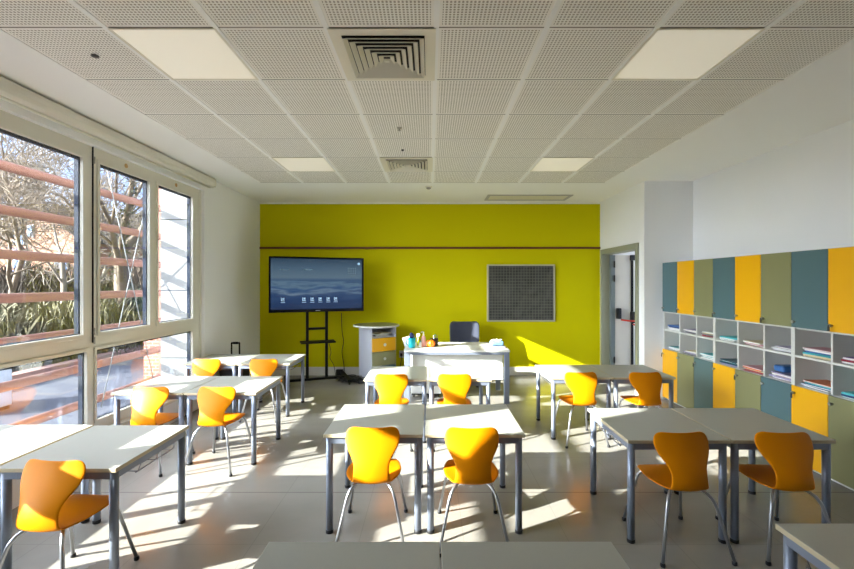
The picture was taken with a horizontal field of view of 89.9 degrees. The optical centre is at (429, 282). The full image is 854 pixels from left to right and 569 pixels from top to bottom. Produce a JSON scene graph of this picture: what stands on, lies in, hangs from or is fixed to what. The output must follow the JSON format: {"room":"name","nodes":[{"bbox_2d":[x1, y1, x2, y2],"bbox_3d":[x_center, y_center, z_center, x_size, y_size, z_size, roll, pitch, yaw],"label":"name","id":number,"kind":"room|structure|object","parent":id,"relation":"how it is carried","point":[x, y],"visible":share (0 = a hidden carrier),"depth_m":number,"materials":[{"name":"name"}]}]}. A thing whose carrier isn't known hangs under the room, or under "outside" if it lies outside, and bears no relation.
{"room":"classroom","nodes":[
{"label":"classroom","id":0,"kind":"room"},
{"bbox_2d":[0,99,259,508],"bbox_3d":[-3.100,0.100,2.315,0.300,3.000,10.630,0,0,0],"label":"wall","id":1,"kind":"structure","parent":0,"point":[230,219],"depth_m":6.08,"materials":[{"name":"white paint"}]},
{"bbox_2d":[0,110,91,424],"bbox_3d":[-3.022,0.060,2.786,0.067,2.540,2.028,0,0,0],"label":"window","id":2,"kind":"structure","parent":1,"relation":"in","point":[23,353],"depth_m":3.67,"materials":[{"name":"paint"}]},
{"bbox_2d":[92,147,153,343],"bbox_3d":[-3.014,-0.335,4.221,0.083,1.750,0.858,0,0,0],"label":"window","id":3,"kind":"structure","parent":1,"relation":"in","point":[100,159],"depth_m":4.17,"materials":[{"name":"paint"}]},
{"bbox_2d":[92,324,198,425],"bbox_3d":[-3.022,0.930,4.680,0.067,0.800,1.760,0,0,0],"label":"window","id":4,"kind":"structure","parent":1,"relation":"in","point":[192,331],"depth_m":4.24,"materials":[{"name":"paint"}]},
{"bbox_2d":[154,172,198,331],"bbox_3d":[-3.022,-0.340,5.105,0.067,1.740,0.910,0,0,0],"label":"window","id":5,"kind":"structure","parent":1,"relation":"in","point":[165,183],"depth_m":5.38,"materials":[{"name":"paint"}]},
{"bbox_2d":[199,190,200,357],"bbox_3d":[-3.022,0.060,5.580,0.065,2.540,0.040,0,0,0],"label":"trim","id":6,"kind":"structure","parent":1,"relation":"attached to","point":[199,190],"depth_m":5.57,"materials":[{"name":"paint"}]},
{"bbox_2d":[161,189,186,375],"bbox_3d":[-3.291,-0.390,5.732,0.421,4.420,0.336,0,0,0],"label":"wall","id":7,"kind":"structure","parent":0,"point":[173,206],"depth_m":5.57,"materials":[{"name":"paint"}]},
{"bbox_2d":[0,0,853,201],"bbox_3d":[0.300,-1.468,2.215,7.200,0.163,10.830,0,0,0],"label":"ceiling","id":8,"kind":"structure","parent":0,"point":[517,84],"depth_m":3.10,"materials":[{"name":"paint"}]},
{"bbox_2d":[0,76,215,187],"bbox_3d":[-2.902,-1.323,3.317,0.099,0.139,4.835,0,0,0],"label":"roller blind","id":9,"kind":"object","parent":8,"relation":"attached to","point":[11,92],"visible":1,"depth_m":3.62,"materials":[{"name":"paint"}]},
{"bbox_2d":[108,28,258,79],"bbox_3d":[-1.465,-1.391,2.630,0.594,0.008,0.594,0,0,0],"label":"recessed light","id":10,"kind":"object","parent":8,"relation":"in","point":[178,53],"visible":1,"depth_m":2.58,"materials":[{"name":"plastic"}]},
{"bbox_2d":[272,157,335,171],"bbox_3d":[-1.465,-1.391,5.030,0.594,0.008,0.594,0,0,0],"label":"recessed light","id":11,"kind":"object","parent":8,"relation":"in","point":[291,164],"visible":1,"depth_m":5.02,"materials":[{"name":"plastic"}]},
{"bbox_2d":[327,28,435,80],"bbox_3d":[-0.265,-1.376,2.630,0.594,0.032,0.594,0,0,0],"label":"ceiling vent","id":12,"kind":"object","parent":8,"relation":"in","point":[364,54],"visible":1,"depth_m":2.56,"materials":[{"name":"metal"}]},
{"bbox_2d":[379,157,432,171],"bbox_3d":[-0.265,-1.376,5.030,0.594,0.032,0.594,0,0,0],"label":"ceiling vent","id":13,"kind":"object","parent":8,"relation":"in","point":[390,164],"visible":1,"depth_m":4.96,"materials":[{"name":"metal"}]},
{"bbox_2d":[484,195,572,200],"bbox_3d":[1.595,-1.394,7.000,1.364,0.012,0.440,0,0,0],"label":"ceiling vent","id":14,"kind":"object","parent":8,"relation":"in","point":[489,197],"visible":1,"depth_m":6.99,"materials":[{"name":"metal"}]},
{"bbox_2d":[488,196,567,199],"bbox_3d":[1.595,-1.398,7.000,1.260,0.004,0.340,0,0,0],"label":"grille","id":15,"kind":"object","parent":14,"relation":"attached to","point":[489,197],"depth_m":6.99,"materials":[{"name":"metal"}]},
{"bbox_2d":[530,157,594,171],"bbox_3d":[1.535,-1.391,5.030,0.594,0.008,0.594,0,0,0],"label":"recessed light","id":16,"kind":"object","parent":8,"relation":"in","point":[545,164],"visible":1,"depth_m":5.02,"materials":[{"name":"plastic"}]},
{"bbox_2d":[612,28,764,79],"bbox_3d":[1.535,-1.391,2.630,0.594,0.008,0.594,0,0,0],"label":"recessed light","id":17,"kind":"object","parent":8,"relation":"in","point":[668,53],"visible":1,"depth_m":2.58,"materials":[{"name":"plastic"}]},
{"bbox_2d":[12,375,853,568],"bbox_3d":[1.050,1.660,3.000,8.700,0.120,12.400,0,0,0],"label":"floor","id":18,"kind":"structure","parent":0,"point":[230,522],"depth_m":3.15,"materials":[{"name":"tile"}]},
{"bbox_2d":[0,425,93,523],"bbox_3d":[-2.593,1.280,2.562,0.632,0.640,0.675,0,0,0],"label":"table","id":19,"kind":"object","parent":18,"relation":"on","point":[16,441],"visible":0.41,"depth_m":2.69,"materials":[{"name":"beige laminate"}]},
{"bbox_2d":[0,459,138,568],"bbox_3d":[-1.907,1.250,2.250,0.444,0.700,0.503,0,0,4],"label":"chair","id":20,"kind":"object","parent":18,"relation":"on","point":[46,504],"visible":0.98,"depth_m":2.14,"materials":[{"name":"orange plastic"}]},
{"bbox_2d":[0,425,188,568],"bbox_3d":[-1.942,1.280,2.553,0.632,0.640,0.675,0,0,0],"label":"table","id":21,"kind":"object","parent":18,"relation":"on","point":[109,452],"visible":0.97,"depth_m":2.44,"materials":[{"name":"beige laminate"}]},
{"bbox_2d":[130,386,194,476],"bbox_3d":[-2.422,1.250,3.785,0.444,0.700,0.503,0,0,3],"label":"chair","id":22,"kind":"object","parent":18,"relation":"on","point":[145,401],"visible":0.72,"depth_m":3.67,"materials":[{"name":"yellow plastic"}]},
{"bbox_2d":[111,376,220,439],"bbox_3d":[-2.474,1.280,4.077,0.632,0.640,0.675,0,0,0],"label":"table","id":23,"kind":"object","parent":18,"relation":"on","point":[177,386],"visible":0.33,"depth_m":3.97,"materials":[{"name":"beige laminate"}]},
{"bbox_2d":[184,359,220,412],"bbox_3d":[-2.649,1.250,5.146,0.444,0.700,0.503,0,0,0],"label":"chair","id":24,"kind":"object","parent":18,"relation":"on","point":[200,367],"visible":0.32,"depth_m":5.04,"materials":[{"name":"yellow plastic"}]},
{"bbox_2d":[185,386,250,476],"bbox_3d":[-1.848,1.250,3.785,0.444,0.700,0.503,0,0,2],"label":"chair","id":25,"kind":"object","parent":18,"relation":"on","point":[213,402],"visible":0.95,"depth_m":3.66,"materials":[{"name":"yellow plastic"}]},
{"bbox_2d":[183,354,257,416],"bbox_3d":[-2.630,1.280,5.438,0.632,0.640,0.675,0,0,0],"label":"table","id":26,"kind":"object","parent":18,"relation":"on","point":[228,361],"visible":0.27,"depth_m":5.23,"materials":[{"name":"beige laminate"}]},
{"bbox_2d":[184,376,282,464],"bbox_3d":[-1.836,1.280,4.077,0.632,0.640,0.675,0,0,0],"label":"table","id":27,"kind":"object","parent":18,"relation":"on","point":[251,388],"visible":0.91,"depth_m":3.97,"materials":[{"name":"beige laminate"}]},
{"bbox_2d":[219,342,248,375],"bbox_3d":[-2.740,1.213,6.020,0.348,0.774,0.300,0,0,0],"label":"bag","id":28,"kind":"object","parent":18,"relation":"on","point":[245,372],"visible":0.24,"depth_m":5.88,"materials":[{"name":"black fabric"}]},
{"bbox_2d":[239,359,285,422],"bbox_3d":[-1.972,1.250,5.146,0.444,0.700,0.503,0,0,0],"label":"chair","id":29,"kind":"object","parent":18,"relation":"on","point":[258,367],"visible":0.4,"depth_m":5.04,"materials":[{"name":"orange plastic"}]},
{"bbox_2d":[237,354,305,416],"bbox_3d":[-1.990,1.280,5.438,0.632,0.640,0.675,0,0,0],"label":"table","id":30,"kind":"object","parent":18,"relation":"on","point":[285,361],"visible":0.75,"depth_m":5.30,"materials":[{"name":"beige laminate"}]},
{"bbox_2d":[284,312,351,385],"bbox_3d":[-1.811,0.790,6.860,0.980,1.620,0.720,0,0,-21],"label":"stand","id":31,"kind":"object","parent":18,"relation":"on","point":[326,341],"visible":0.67,"depth_m":6.81,"materials":[{"name":"black metal"}]},
{"bbox_2d":[269,256,363,312],"bbox_3d":[-1.770,0.024,6.746,1.447,0.857,0.084,0,0,-21],"label":"television","id":32,"kind":"object","parent":31,"relation":"attached to","point":[296,284],"visible":1,"depth_m":6.70,"materials":[{"name":"black plastic"}]},
{"bbox_2d":[300,339,335,343],"bbox_3d":[-1.781,0.934,6.796,0.530,0.022,0.260,0,0,-21],"label":"shelf","id":33,"kind":"object","parent":31,"relation":"attached to","point":[326,341],"depth_m":6.75,"materials":[{"name":"black metal"}]},
{"bbox_2d":[253,542,439,568],"bbox_3d":[-0.282,1.280,1.252,0.632,0.640,0.675,0,0,0],"label":"table","id":34,"kind":"object","parent":18,"relation":"on","point":[276,555],"visible":1,"depth_m":1.50,"materials":[{"name":"beige laminate"}]},
{"bbox_2d":[335,426,407,541],"bbox_3d":[-0.359,1.250,2.749,0.444,0.700,0.503,0,0,-1],"label":"chair","id":35,"kind":"object","parent":18,"relation":"on","point":[371,450],"visible":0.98,"depth_m":2.62,"materials":[{"name":"yellow plastic"}]},
{"bbox_2d":[323,404,423,533],"bbox_3d":[-0.361,1.280,3.050,0.632,0.640,0.675,0,0,0],"label":"table","id":36,"kind":"object","parent":18,"relation":"on","point":[408,419],"visible":0.96,"depth_m":2.90,"materials":[{"name":"beige laminate"}]},
{"bbox_2d":[353,322,398,376],"bbox_3d":[-0.884,1.140,7.042,0.750,0.920,0.750,0,0,-35],"label":"base cabinet","id":37,"kind":"object","parent":18,"relation":"on","point":[378,350],"visible":0.82,"depth_m":6.93,"materials":[{"name":"grey laminate"}]},
{"bbox_2d":[374,374,412,451],"bbox_3d":[-0.383,1.250,4.303,0.444,0.700,0.503,0,0,0],"label":"chair","id":38,"kind":"object","parent":18,"relation":"on","point":[390,388],"visible":0.71,"depth_m":4.18,"materials":[{"name":"yellow plastic"}]},
{"bbox_2d":[364,366,427,442],"bbox_3d":[-0.343,1.280,4.596,0.632,0.640,0.675,0,0,0],"label":"table","id":39,"kind":"object","parent":18,"relation":"on","point":[417,375],"visible":0.57,"depth_m":4.49,"materials":[{"name":"beige laminate"}]},
{"bbox_2d":[411,380,440,396],"bbox_3d":[-0.055,1.350,6.176,0.420,0.500,0.392,0,0,0],"label":"pedestal","id":40,"kind":"object","parent":18,"relation":"on","point":[415,389],"visible":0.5,"depth_m":5.98,"materials":[{"name":"white laminate"}]},
{"bbox_2d":[434,374,471,451],"bbox_3d":[0.242,1.250,4.303,0.444,0.700,0.503,0,0,0],"label":"chair","id":41,"kind":"object","parent":18,"relation":"on","point":[454,388],"visible":0.66,"depth_m":4.19,"materials":[{"name":"yellow plastic"}]},
{"bbox_2d":[404,342,509,403],"bbox_3d":[0.357,1.245,6.050,1.402,0.710,0.780,0,0,0],"label":"desk","id":42,"kind":"object","parent":18,"relation":"on","point":[444,353],"visible":0.55,"depth_m":5.76,"materials":[{"name":"white laminate"}]},
{"bbox_2d":[428,366,491,403],"bbox_3d":[0.300,1.280,4.596,0.632,0.640,0.675,0,0,0],"label":"table","id":43,"kind":"object","parent":18,"relation":"on","point":[479,375],"visible":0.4,"depth_m":4.54,"materials":[{"name":"white laminate"}]},
{"bbox_2d":[450,321,478,386],"bbox_3d":[0.571,1.116,6.835,0.572,0.965,0.610,0,0,0],"label":"swivel chair","id":44,"kind":"object","parent":18,"relation":"on","point":[466,331],"visible":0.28,"depth_m":7.06,"materials":[{"name":"black plastic"}]},
{"bbox_2d":[437,427,508,557],"bbox_3d":[0.261,1.250,2.740,0.444,0.700,0.503,0,0,0],"label":"chair","id":45,"kind":"object","parent":18,"relation":"on","point":[472,451],"visible":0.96,"depth_m":2.61,"materials":[{"name":"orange plastic"}]},
{"bbox_2d":[425,404,524,533],"bbox_3d":[0.286,1.280,3.050,0.632,0.640,0.675,0,0,0],"label":"table","id":46,"kind":"object","parent":18,"relation":"on","point":[439,417],"visible":0.96,"depth_m":2.86,"materials":[{"name":"beige laminate"}]},
{"bbox_2d":[441,542,629,568],"bbox_3d":[0.357,1.280,1.252,0.632,0.640,0.675,0,0,0],"label":"table","id":47,"kind":"object","parent":18,"relation":"on","point":[454,555],"visible":1,"depth_m":1.50,"materials":[{"name":"beige laminate"}]},
{"bbox_2d":[535,365,612,439],"bbox_3d":[1.546,1.280,4.688,0.632,0.640,0.675,0,0,0],"label":"table","id":48,"kind":"object","parent":18,"relation":"on","point":[555,374],"visible":0.77,"depth_m":4.54,"materials":[{"name":"beige laminate"}]},
{"bbox_2d":[550,372,609,448],"bbox_3d":[1.520,1.250,4.395,0.444,0.700,0.503,0,0,-3],"label":"chair","id":49,"kind":"object","parent":18,"relation":"on","point":[582,385],"visible":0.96,"depth_m":4.27,"materials":[{"name":"yellow plastic"}]},
{"bbox_2d":[590,365,675,439],"bbox_3d":[2.186,1.280,4.688,0.632,0.640,0.675,0,0,0],"label":"table","id":50,"kind":"object","parent":18,"relation":"on","point":[620,373],"visible":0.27,"depth_m":4.49,"materials":[{"name":"beige laminate"}]},
{"bbox_2d":[618,372,661,407],"bbox_3d":[2.172,1.250,4.396,0.444,0.700,0.503,0,0,-2],"label":"chair","id":51,"kind":"object","parent":18,"relation":"on","point":[648,385],"visible":0.88,"depth_m":4.28,"materials":[{"name":"orange plastic"}]},
{"bbox_2d":[588,408,730,543],"bbox_3d":[1.525,1.280,2.950,0.632,0.640,0.675,0,0,0],"label":"table","id":52,"kind":"object","parent":18,"relation":"on","point":[635,428],"visible":0.86,"depth_m":2.79,"materials":[{"name":"beige laminate"}]},
{"bbox_2d":[622,431,737,567],"bbox_3d":[1.512,1.250,2.658,0.444,0.700,0.503,0,0,-2],"label":"chair","id":53,"kind":"object","parent":18,"relation":"on","point":[685,456],"visible":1,"depth_m":2.53,"materials":[{"name":"orange plastic"}]},
{"bbox_2d":[661,258,714,407],"bbox_3d":[3.384,0.660,5.356,0.452,1.880,1.047,0,0,0],"label":"tall cabinet","id":54,"kind":"object","parent":18,"relation":"on","point":[687,285],"visible":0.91,"depth_m":5.30,"materials":[{"name":"white laminate"}]},
{"bbox_2d":[665,312,712,317],"bbox_3d":[3.413,0.395,5.357,0.375,0.018,1.010,0,0,0],"label":"shelf","id":55,"kind":"object","parent":54,"relation":"attached to","point":[680,314],"depth_m":5.52,"materials":[{"name":"white laminate"}]},
{"bbox_2d":[665,329,712,339],"bbox_3d":[3.407,0.642,5.357,0.386,0.018,1.010,0,0,0],"label":"shelf","id":56,"kind":"object","parent":54,"relation":"attached to","point":[681,332],"depth_m":5.36,"materials":[{"name":"white laminate"}]},
{"bbox_2d":[667,349,712,361],"bbox_3d":[3.413,0.907,5.357,0.375,0.018,1.010,0,0,0],"label":"shelf","id":57,"kind":"object","parent":54,"relation":"attached to","point":[680,353],"depth_m":5.48,"materials":[{"name":"white laminate"}]},
{"bbox_2d":[712,251,794,422],"bbox_3d":[3.384,0.660,4.309,0.452,1.880,1.047,0,0,0],"label":"tall cabinet","id":58,"kind":"object","parent":18,"relation":"on","point":[752,293],"visible":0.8,"depth_m":4.26,"materials":[{"name":"white laminate"}]},
{"bbox_2d":[716,339,790,355],"bbox_3d":[3.407,0.642,4.309,0.386,0.018,1.010,0,0,0],"label":"shelf","id":59,"kind":"object","parent":58,"relation":"attached to","point":[740,344],"depth_m":4.27,"materials":[{"name":"white laminate"}]},
{"bbox_2d":[717,318,790,327],"bbox_3d":[3.413,0.395,4.309,0.375,0.018,1.010,0,0,0],"label":"shelf","id":60,"kind":"object","parent":58,"relation":"attached to","point":[718,319],"depth_m":4.33,"materials":[{"name":"white laminate"}]},
{"bbox_2d":[717,363,790,383],"bbox_3d":[3.413,0.907,4.309,0.375,0.018,1.010,0,0,0],"label":"shelf","id":61,"kind":"object","parent":58,"relation":"attached to","point":[741,368],"depth_m":4.22,"materials":[{"name":"white laminate"}]},
{"bbox_3d":[3.369,0.890,3.954,0.210,0.014,0.250,0,0,-3],"label":"notebook","id":62,"kind":"object","parent":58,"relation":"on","visible":0},
{"bbox_2d":[769,374,790,380],"bbox_3d":[3.348,0.875,3.958,0.210,0.014,0.270,0,0,-1],"label":"notebook","id":63,"kind":"object","parent":62,"relation":"on","point":[769,374],"visible":0.32,"depth_m":3.96,"materials":[{"name":"white paper"}]},
{"bbox_2d":[772,372,790,378],"bbox_3d":[3.362,0.858,3.953,0.210,0.018,0.250,0,0,-4],"label":"notebook","id":64,"kind":"object","parent":63,"relation":"on","point":[773,373],"visible":0.21,"depth_m":3.97,"materials":[{"name":"white paper"}]},
{"bbox_2d":[771,371,790,376],"bbox_3d":[3.361,0.845,3.959,0.210,0.008,0.270,0,0,4],"label":"notebook","id":65,"kind":"object","parent":64,"relation":"on","point":[777,372],"visible":0.32,"depth_m":3.98,"materials":[{"name":"white paper"}]},
{"bbox_2d":[774,364,790,372],"bbox_3d":[3.320,0.795,3.978,0.170,0.060,0.120,0,0,0],"label":"pencil case","id":66,"kind":"object","parent":65,"relation":"on","point":[785,368],"visible":0.62,"depth_m":3.95,"materials":[{"name":"blue fabric"}]},
{"bbox_2d":[671,408,835,543],"bbox_3d":[2.165,1.280,2.950,0.632,0.640,0.675,0,0,0],"label":"table","id":67,"kind":"object","parent":18,"relation":"on","point":[739,425],"visible":0.65,"depth_m":2.79,"materials":[{"name":"beige laminate"}]},
{"bbox_2d":[715,431,830,565],"bbox_3d":[2.136,1.250,2.658,0.444,0.700,0.503,0,0,2],"label":"chair","id":68,"kind":"object","parent":18,"relation":"on","point":[789,456],"visible":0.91,"depth_m":2.54,"materials":[{"name":"orange plastic"}]},
{"bbox_2d":[775,524,853,568],"bbox_3d":[1.695,1.280,1.373,0.632,0.640,0.675,0,0,0],"label":"table","id":69,"kind":"object","parent":18,"relation":"on","point":[825,546],"visible":1,"depth_m":1.61,"materials":[{"name":"beige laminate"}]},
{"bbox_2d":[790,246,853,490],"bbox_3d":[3.384,0.660,3.261,0.452,1.880,1.047,0,0,0],"label":"tall cabinet","id":70,"kind":"object","parent":18,"relation":"on","point":[822,280],"visible":0.91,"depth_m":3.46,"materials":[{"name":"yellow laminate"}]},
{"bbox_2d":[795,355,853,368],"bbox_3d":[3.407,0.642,3.261,0.386,0.018,1.010,0,0,0],"label":"shelf","id":71,"kind":"object","parent":70,"relation":"attached to","point":[834,362],"depth_m":3.44,"materials":[{"name":"white laminate"}]},
{"bbox_2d":[796,328,853,335],"bbox_3d":[3.413,0.395,3.261,0.375,0.018,1.010,0,0,0],"label":"shelf","id":72,"kind":"object","parent":70,"relation":"attached to","point":[797,329],"depth_m":3.51,"materials":[{"name":"white laminate"}]},
{"bbox_2d":[796,385,853,401],"bbox_3d":[3.413,0.907,3.261,0.375,0.018,1.010,0,0,0],"label":"shelf","id":73,"kind":"object","parent":70,"relation":"attached to","point":[836,394],"depth_m":3.43,"materials":[{"name":"white laminate"}]},
{"bbox_2d":[260,202,634,366],"bbox_3d":[0.975,0.100,7.530,8.450,3.000,0.200,0,0,0],"label":"wall","id":74,"kind":"structure","parent":0,"point":[632,252],"depth_m":7.43,"materials":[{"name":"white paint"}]},
{"bbox_2d":[272,367,540,374],"bbox_3d":[0.000,1.528,7.418,5.900,0.145,0.012,0,0,0],"label":"baseboard","id":75,"kind":"structure","parent":74,"relation":"attached to","point":[297,370],"depth_m":7.41,"materials":[{"name":"paint"}]},
{"bbox_2d":[259,247,600,248],"bbox_3d":[0.000,-0.608,7.412,5.900,0.035,0.024,0,0,0],"label":"trim","id":76,"kind":"structure","parent":74,"relation":"attached to","point":[259,247],"depth_m":7.40,"materials":[{"name":"brown wood"}]},
{"bbox_2d":[487,264,554,321],"bbox_3d":[1.575,0.174,7.408,1.178,0.990,0.030,0,0,0],"label":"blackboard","id":77,"kind":"object","parent":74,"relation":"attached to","point":[515,292],"visible":1,"depth_m":7.40,"materials":[{"name":"grey fabric"}]},
{"bbox_2d":[655,181,692,398],"bbox_3d":[3.460,0.100,5.950,0.720,3.000,0.120,0,0,0],"label":"wall","id":78,"kind":"structure","parent":0,"point":[673,199],"depth_m":5.89,"materials":[{"name":"white paint"}]},
{"bbox_2d":[600,181,654,368],"bbox_3d":[3.025,0.100,6.660,0.150,3.000,1.540,0,0,0],"label":"wall","id":79,"kind":"structure","parent":78,"relation":"in","point":[627,217],"depth_m":5.94,"materials":[{"name":"white paint"}]},
{"bbox_2d":[600,243,638,394],"bbox_3d":[3.208,0.515,6.705,0.556,2.170,1.330,0,0,0],"label":"door","id":80,"kind":"structure","parent":79,"relation":"attached to","point":[618,317],"depth_m":7.22,"materials":[{"name":"white metal"}]},
{"bbox_2d":[693,119,853,259],"bbox_3d":[3.720,0.100,1.545,0.200,3.000,9.090,0,0,0],"label":"wall","id":81,"kind":"structure","parent":0,"point":[798,195],"depth_m":4.38,"materials":[{"name":"white paint"}]},
{"label":"outside","id":82,"kind":"structure","parent":0,"visible":0},
{"bbox_2d":[0,160,160,211],"bbox_3d":[-3.850,-1.060,2.450,0.090,0.090,7.900,0,0,0],"label":"tube","id":83,"kind":"object","parent":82,"point":[10,167],"visible":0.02,"depth_m":4.33,"materials":[{"name":"ceramic"}]},
{"bbox_2d":[0,249,160,267],"bbox_3d":[-3.850,-0.260,2.450,0.090,0.090,7.900,0,0,0],"label":"tube","id":84,"kind":"object","parent":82,"point":[4,253],"visible":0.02,"depth_m":4.33,"materials":[{"name":"ceramic"}]},
{"bbox_2d":[0,290,160,303],"bbox_3d":[-3.850,0.140,2.450,0.090,0.090,7.900,0,0,0],"label":"tube","id":85,"kind":"object","parent":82,"point":[47,296],"visible":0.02,"depth_m":4.33,"materials":[{"name":"ceramic"}]},
{"bbox_3d":[-3.927,-0.090,-1.400,0.085,3.820,0.080,0,0,0],"label":"post","id":86,"kind":"object","parent":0,"visible":0},
{"bbox_2d":[0,318,160,343],"bbox_3d":[-3.850,0.540,2.450,0.090,0.090,7.900,0,0,0],"label":"tube","id":87,"kind":"object","parent":86,"relation":"attached to","point":[6,340],"visible":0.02,"depth_m":4.32,"materials":[{"name":"ceramic"}]},
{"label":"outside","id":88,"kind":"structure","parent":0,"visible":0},
{"bbox_2d":[12,350,108,372],"bbox_3d":[-46.625,2.000,30.000,86.750,0.300,120.000,0,0,0],"label":"ground","id":89,"kind":"structure","parent":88,"point":[69,358],"depth_m":9.71,"materials":[{"name":"soil"}]},
{"bbox_2d":[0,288,77,370],"bbox_3d":[-9.488,0.960,8.626,4.395,1.789,3.379,0,0,0],"label":"shrub","id":90,"kind":"object","parent":89,"relation":"on","point":[8,327],"visible":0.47,"depth_m":8.87,"materials":[{"name":"green plant"}]},
{"bbox_2d":[0,259,113,319],"bbox_3d":[-13.887,0.333,15.157,8.598,3.038,4.866,0,0,-15],"label":"shrub","id":91,"kind":"object","parent":89,"relation":"on","point":[25,285],"visible":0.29,"depth_m":14.51,"materials":[{"name":"green plant"}]},
{"bbox_2d":[0,134,130,304],"bbox_3d":[-9.432,-2.761,9.120,6.706,9.263,6.529,0,0,-44],"label":"bare tree","id":92,"kind":"object","parent":89,"relation":"on","point":[13,283],"visible":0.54,"depth_m":9.87,"materials":[{"name":"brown plant"}]},
{"bbox_2d":[0,135,140,277],"bbox_3d":[-17.266,-2.725,15.556,10.435,9.180,10.077,0,0,30],"label":"bare tree","id":93,"kind":"object","parent":89,"relation":"on","point":[42,226],"visible":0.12,"depth_m":17.74,"materials":[{"name":"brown plant"}]},
{"bbox_2d":[0,133,142,347],"bbox_3d":[-7.758,-2.237,12.182,6.507,8.281,7.929,0,0,-13],"label":"bare tree","id":94,"kind":"object","parent":89,"relation":"on","point":[121,273],"visible":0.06,"depth_m":11.10,"materials":[{"name":"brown plant"}]},
{"bbox_2d":[0,133,142,302],"bbox_3d":[-12.361,-2.104,13.953,5.635,7.923,9.213,0,0,-9],"label":"bare tree","id":95,"kind":"object","parent":89,"relation":"on","point":[62,278],"visible":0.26,"depth_m":13.11,"materials":[{"name":"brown plant"}]},
{"bbox_2d":[0,202,142,278],"bbox_3d":[-23.965,-1.579,30.500,6.085,6.858,9.800,0,0,0],"label":"gabled house","id":96,"kind":"structure","parent":89,"relation":"on","point":[61,244],"depth_m":26.00,"materials":[{"name":"tile"}]},
{"bbox_2d":[0,155,142,290],"bbox_3d":[-12.120,-1.361,15.848,6.781,6.428,8.610,0,0,0],"label":"bare tree","id":97,"kind":"object","parent":89,"relation":"on","point":[104,273],"visible":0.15,"depth_m":14.49,"materials":[{"name":"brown plant"}]},
{"bbox_2d":[0,356,143,424],"bbox_3d":[-5.375,1.835,3.000,4.250,0.030,22.000,0,0,0],"label":"yard","id":98,"kind":"structure","parent":89,"relation":"on","point":[32,400],"depth_m":6.99,"materials":[{"name":"grey concrete"}]},
{"bbox_2d":[144,339,158,378],"bbox_3d":[-5.150,-0.875,8.200,0.400,5.450,0.400,0,0,0],"label":"brick pier","id":99,"kind":"structure","parent":98,"relation":"on","point":[154,358],"depth_m":8.00,"materials":[{"name":"beige brick"}]},
{"bbox_2d":[159,188,160,373],"bbox_3d":[-3.928,-0.090,6.300,0.085,3.820,0.080,0,0,0],"label":"post","id":100,"kind":"object","parent":98,"relation":"on","point":[159,188],"visible":0.07,"depth_m":6.26,"materials":[{"name":"metal"}]},
{"bbox_2d":[0,346,160,392],"bbox_3d":[-3.850,0.940,2.450,0.090,0.090,7.900,0,0,0],"label":"tube","id":101,"kind":"object","parent":100,"relation":"attached to","point":[42,377],"visible":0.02,"depth_m":4.43,"materials":[{"name":"ceramic"}]},
{"bbox_2d":[0,204,160,239],"bbox_3d":[-3.850,-0.660,2.450,0.090,0.090,7.900,0,0,0],"label":"tube","id":102,"kind":"object","parent":100,"relation":"attached to","point":[4,209],"visible":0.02,"depth_m":4.32,"materials":[{"name":"ceramic"}]},
{"bbox_2d":[9,373,160,424],"bbox_3d":[-3.850,1.340,2.450,0.090,0.090,7.900,0,0,0],"label":"tube","id":103,"kind":"object","parent":100,"relation":"attached to","point":[46,416],"visible":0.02,"depth_m":4.43,"materials":[{"name":"ceramic"}]},
{"bbox_2d":[101,218,142,407],"bbox_3d":[-3.779,-0.068,5.388,0.012,3.009,0.954,0,0,0],"label":"rod","id":104,"kind":"object","parent":103,"relation":"attached to","point":[142,218],"visible":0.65,"depth_m":5.27,"materials":[{"name":"silver metal"}]},
{"bbox_2d":[107,170,153,377],"bbox_3d":[-3.795,-0.065,5.432,0.012,2.994,0.959,0,0,0],"label":"rod","id":105,"kind":"object","parent":103,"relation":"attached to","point":[107,170],"visible":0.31,"depth_m":5.36,"materials":[{"name":"silver metal"}]},
{"bbox_2d":[8,287,143,365],"bbox_3d":[-8.576,0.972,10.601,4.512,1.758,3.450,0,0,0],"label":"shrub","id":106,"kind":"object","parent":89,"relation":"on","point":[109,314],"visible":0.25,"depth_m":10.14,"materials":[{"name":"green plant"}]},
{"bbox_2d":[12,344,143,379],"bbox_3d":[-7.475,1.740,3.000,0.250,0.220,22.000,0,0,0],"label":"kerb","id":107,"kind":"object","parent":89,"relation":"on","point":[33,371],"depth_m":8.56,"materials":[{"name":"pink stone"}]},
{"bbox_2d":[49,171,142,259],"bbox_3d":[-13.808,-1.841,19.926,6.556,7.439,10.412,0,0,-42],"label":"bare tree","id":108,"kind":"object","parent":89,"relation":"on","point":[118,206],"visible":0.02,"depth_m":19.23,"materials":[{"name":"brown plant"}]},
{"bbox_2d":[73,258,142,301],"bbox_3d":[-11.426,0.300,17.055,9.262,3.105,5.145,0,0,-21],"label":"shrub","id":109,"kind":"object","parent":89,"relation":"on","point":[138,278],"visible":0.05,"depth_m":16.08,"materials":[{"name":"green plant"}]},
{"bbox_2d":[100,284,142,345],"bbox_3d":[-8.393,0.881,12.111,4.236,1.942,3.453,0,0,-30],"label":"shrub","id":110,"kind":"object","parent":89,"relation":"on","point":[140,300],"visible":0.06,"depth_m":11.56,"materials":[{"name":"green plant"}]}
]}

